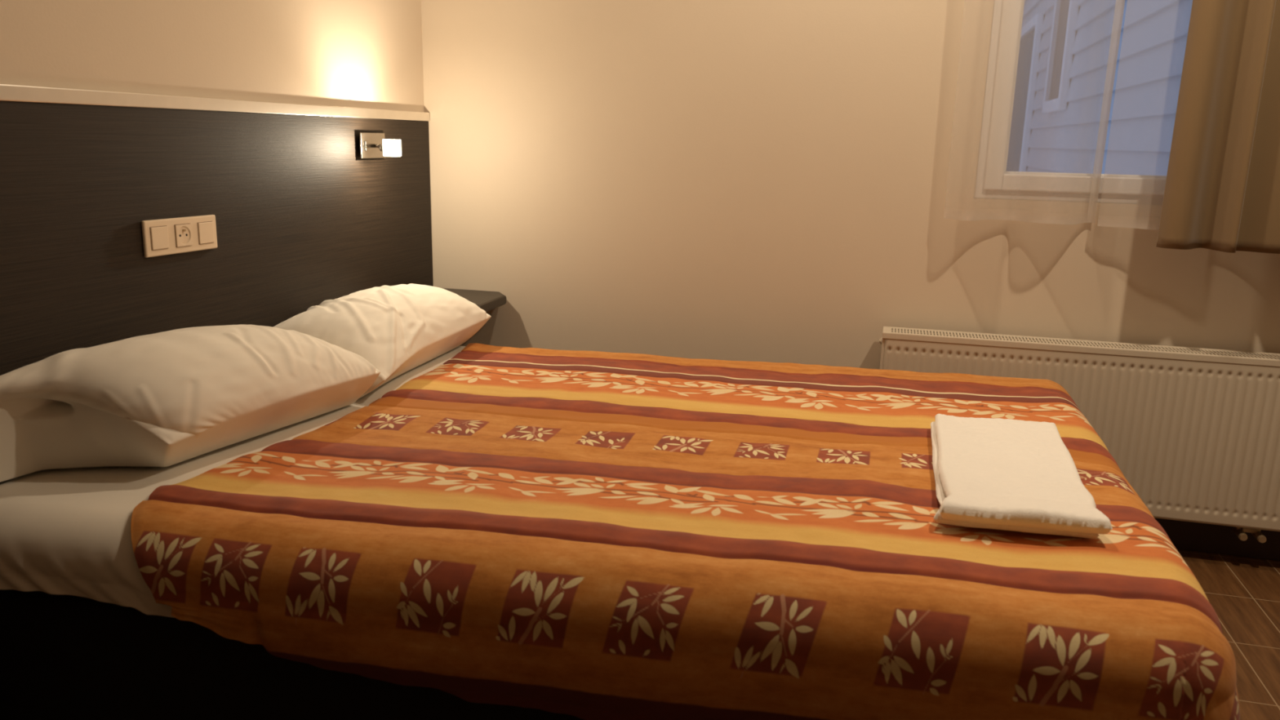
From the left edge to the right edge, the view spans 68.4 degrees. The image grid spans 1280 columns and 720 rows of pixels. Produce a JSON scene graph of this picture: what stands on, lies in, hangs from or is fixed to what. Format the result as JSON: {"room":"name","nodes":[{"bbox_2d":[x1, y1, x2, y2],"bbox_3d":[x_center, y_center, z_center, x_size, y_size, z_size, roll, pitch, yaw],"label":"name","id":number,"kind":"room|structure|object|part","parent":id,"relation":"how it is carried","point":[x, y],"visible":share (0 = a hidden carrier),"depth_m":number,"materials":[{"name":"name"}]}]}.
{"room":"hotel room","nodes":[
{"label":"hotel room","id":0,"kind":"room"},
{"bbox_2d":[0,0,424,111],"bbox_3d":[-1.529,-0.212,0.182,0.150,2.480,6.000,5,14,14],"label":"wall","id":1,"kind":"structure","parent":0,"point":[365,54],"depth_m":2.10,"materials":[{"name":"paint"}]},
{"bbox_2d":[0,84,432,483],"bbox_3d":[-1.044,0.080,1.841,0.019,1.173,2.748,5,14,14],"label":"headboard","id":2,"kind":"object","parent":1,"relation":"attached to","point":[303,221],"visible":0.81,"depth_m":2.01,"materials":[{"name":"laminate"}]},
{"bbox_2d":[141,214,217,257],"bbox_3d":[-0.969,-0.262,1.978,0.015,0.075,0.215,5,14,14],"label":"switch plate","id":3,"kind":"object","parent":2,"relation":"attached to","point":[162,237],"visible":1,"depth_m":1.97,"materials":[{"name":"beige plastic"}]},
{"bbox_2d":[150,226,168,249],"bbox_3d":[-0.981,-0.249,1.924,0.005,0.046,0.046,5,14,14],"label":"rocker switch","id":4,"kind":"object","parent":3,"relation":"attached to","point":[159,235],"depth_m":1.92,"materials":[{"name":"beige plastic"}]},
{"bbox_2d":[174,223,192,247],"bbox_3d":[-0.965,-0.263,1.989,0.008,0.045,0.045,5,14,14],"label":"socket","id":5,"kind":"object","parent":3,"relation":"attached to","point":[183,232],"depth_m":1.99,"materials":[{"name":"beige plastic"}]},
{"bbox_2d":[197,222,214,244],"bbox_3d":[-0.946,-0.277,2.054,0.005,0.046,0.046,5,14,14],"label":"rocker switch","id":6,"kind":"object","parent":3,"relation":"attached to","point":[206,230],"depth_m":2.05,"materials":[{"name":"beige plastic"}]},
{"bbox_3d":[-1.031,-0.478,1.710,0.019,0.027,2.748,5,14,14],"label":"trim","id":7,"kind":"part","parent":2,"relation":"part of","materials":[{"name":"wood"}]},
{"bbox_2d":[359,132,401,158],"bbox_3d":[-0.714,-0.604,2.659,0.119,0.070,0.130,5,14,14],"label":"reading lamp","id":8,"kind":"object","parent":2,"relation":"attached to","point":[372,145],"visible":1,"depth_m":2.62,"materials":[{"name":"silver metal"}]},
{"bbox_2d":[364,141,369,151],"bbox_3d":[-0.763,-0.598,2.634,0.004,0.027,0.020,5,14,14],"label":"rocker switch","id":9,"kind":"object","parent":8,"relation":"attached to","point":[366,143],"depth_m":2.63,"materials":[{"name":"metal"}]},
{"bbox_3d":[-0.757,-0.608,2.670,0.005,0.070,0.130,5,14,14],"label":"plate","id":10,"kind":"part","parent":8,"relation":"part of","materials":[{"name":"metal"}]},
{"bbox_2d":[442,288,506,311],"bbox_3d":[-0.588,-0.183,2.960,0.281,0.031,0.293,5,14,14],"label":"shelf","id":11,"kind":"object","parent":2,"relation":"attached to","point":[486,300],"visible":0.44,"depth_m":2.97,"materials":[{"name":"laminate"}]},
{"bbox_2d":[421,0,1279,368],"bbox_3d":[0.927,-0.740,2.656,3.600,2.480,0.150,5,14,14],"label":"wall","id":12,"kind":"structure","parent":0,"point":[749,180],"depth_m":2.78,"materials":[{"name":"paint"}]},
{"bbox_2d":[973,0,1166,204],"bbox_3d":[1.485,-0.968,2.404,1.095,1.135,0.080,5,14,14],"label":"window","id":13,"kind":"structure","parent":12,"relation":"in","point":[993,181],"depth_m":2.56,"materials":[{"name":"white plastic"}]},
{"bbox_2d":[879,326,1279,542],"bbox_3d":[1.395,0.211,2.602,1.461,0.504,0.121,5,14,14],"label":"radiator","id":14,"kind":"object","parent":12,"relation":"attached to","point":[1194,432],"visible":0.62,"depth_m":2.53,"materials":[{"name":"metal"}]},
{"bbox_3d":[0.699,0.139,2.764,0.010,0.454,0.084,5,14,14],"label":"panel","id":15,"kind":"part","parent":14,"relation":"part of","materials":[{"name":"metal"}]},
{"bbox_2d":[881,326,1279,367],"bbox_3d":[1.400,-0.021,2.532,1.454,0.020,0.092,5,14,14],"label":"grille","id":16,"kind":"object","parent":14,"relation":"attached to","point":[1153,354],"depth_m":2.56,"materials":[{"name":"metal"}]},
{"bbox_2d":[1155,518,1279,560],"bbox_3d":[0.880,0.421,2.848,3.298,0.130,0.014,5,14,14],"label":"baseboard","id":17,"kind":"structure","parent":12,"relation":"attached to","point":[1186,535],"depth_m":2.66,"materials":[{"name":"black wood"}]},
{"bbox_3d":[1.517,-1.562,2.123,1.530,0.022,0.196,5,14,14],"label":"curtain rod","id":18,"kind":"object","parent":12,"relation":"attached to","visible":0},
{"bbox_2d":[943,0,1124,224],"bbox_3d":[1.044,-0.983,2.411,0.394,1.250,0.117,5,14,14],"label":"sheer curtain","id":19,"kind":"object","parent":18,"relation":"hanging from","point":[1089,217],"visible":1,"depth_m":2.51,"materials":[{"name":"white fabric"}]},
{"bbox_2d":[1097,217,1159,230],"bbox_3d":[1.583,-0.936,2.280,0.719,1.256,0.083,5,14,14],"label":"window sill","id":20,"kind":"structure","parent":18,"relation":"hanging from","point":[1153,225],"depth_m":2.48,"materials":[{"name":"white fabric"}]},
{"bbox_2d":[1155,0,1279,253],"bbox_3d":[1.731,-0.879,2.135,0.836,1.294,0.084,5,14,14],"label":"drape","id":21,"kind":"object","parent":18,"relation":"hanging from","point":[1222,191],"visible":1,"depth_m":2.29,"materials":[{"name":"beige fabric"}]},
{"bbox_2d":[1176,548,1279,719],"bbox_3d":[0.109,1.190,0.058,3.600,0.120,6.300,5,14,14],"label":"floor","id":22,"kind":"structure","parent":0,"point":[1243,593],"depth_m":2.31,"materials":[{"name":"brown wood"}]},
{"bbox_3d":[-0.029,0.400,2.072,1.860,0.488,1.513,5,14,14],"label":"bed","id":23,"kind":"object","parent":22,"relation":"on","visible":0},
{"bbox_2d":[0,346,465,617],"bbox_3d":[-0.692,0.168,2.122,0.535,0.133,1.491,5,14,14],"label":"sheet","id":24,"kind":"object","parent":23,"relation":"on","point":[64,531],"visible":0.27,"depth_m":1.50,"materials":[{"name":"white fabric"}]},
{"bbox_2d":[0,324,380,482],"bbox_3d":[-0.853,0.055,1.790,0.392,0.221,0.781,5,14,14],"label":"pillow","id":25,"kind":"object","parent":24,"relation":"on","point":[169,397],"visible":1,"depth_m":1.66,"materials":[{"name":"white fabric"}]},
{"bbox_2d":[273,283,491,398],"bbox_3d":[-0.670,-0.086,2.454,0.380,0.198,0.672,5,14,14],"label":"pillow","id":26,"kind":"object","parent":24,"relation":"on","point":[397,329],"visible":0.77,"depth_m":2.31,"materials":[{"name":"white fabric"}]},
{"bbox_2d":[130,342,1239,719],"bbox_3d":[0.140,0.392,2.028,1.667,0.524,1.575,5,14,14],"label":"bedspread","id":27,"kind":"object","parent":23,"relation":"on","point":[583,535],"visible":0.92,"depth_m":1.40,"materials":[{"name":"fabric"}]},
{"bbox_2d":[930,413,1112,538],"bbox_3d":[0.666,0.190,1.725,0.265,0.042,0.598,5,14,14],"label":"towel","id":28,"kind":"object","parent":27,"relation":"on","point":[1007,474],"visible":1,"depth_m":1.62,"materials":[{"name":"white fabric"}]},
{"label":"outside","id":29,"kind":"structure","parent":0,"visible":0},
{"bbox_2d":[1005,0,1192,175],"bbox_3d":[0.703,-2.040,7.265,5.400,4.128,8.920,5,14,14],"label":"window pane","id":30,"kind":"structure","parent":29,"point":[1064,51],"depth_m":6.19,"materials":[{"name":"glass"}]}
]}

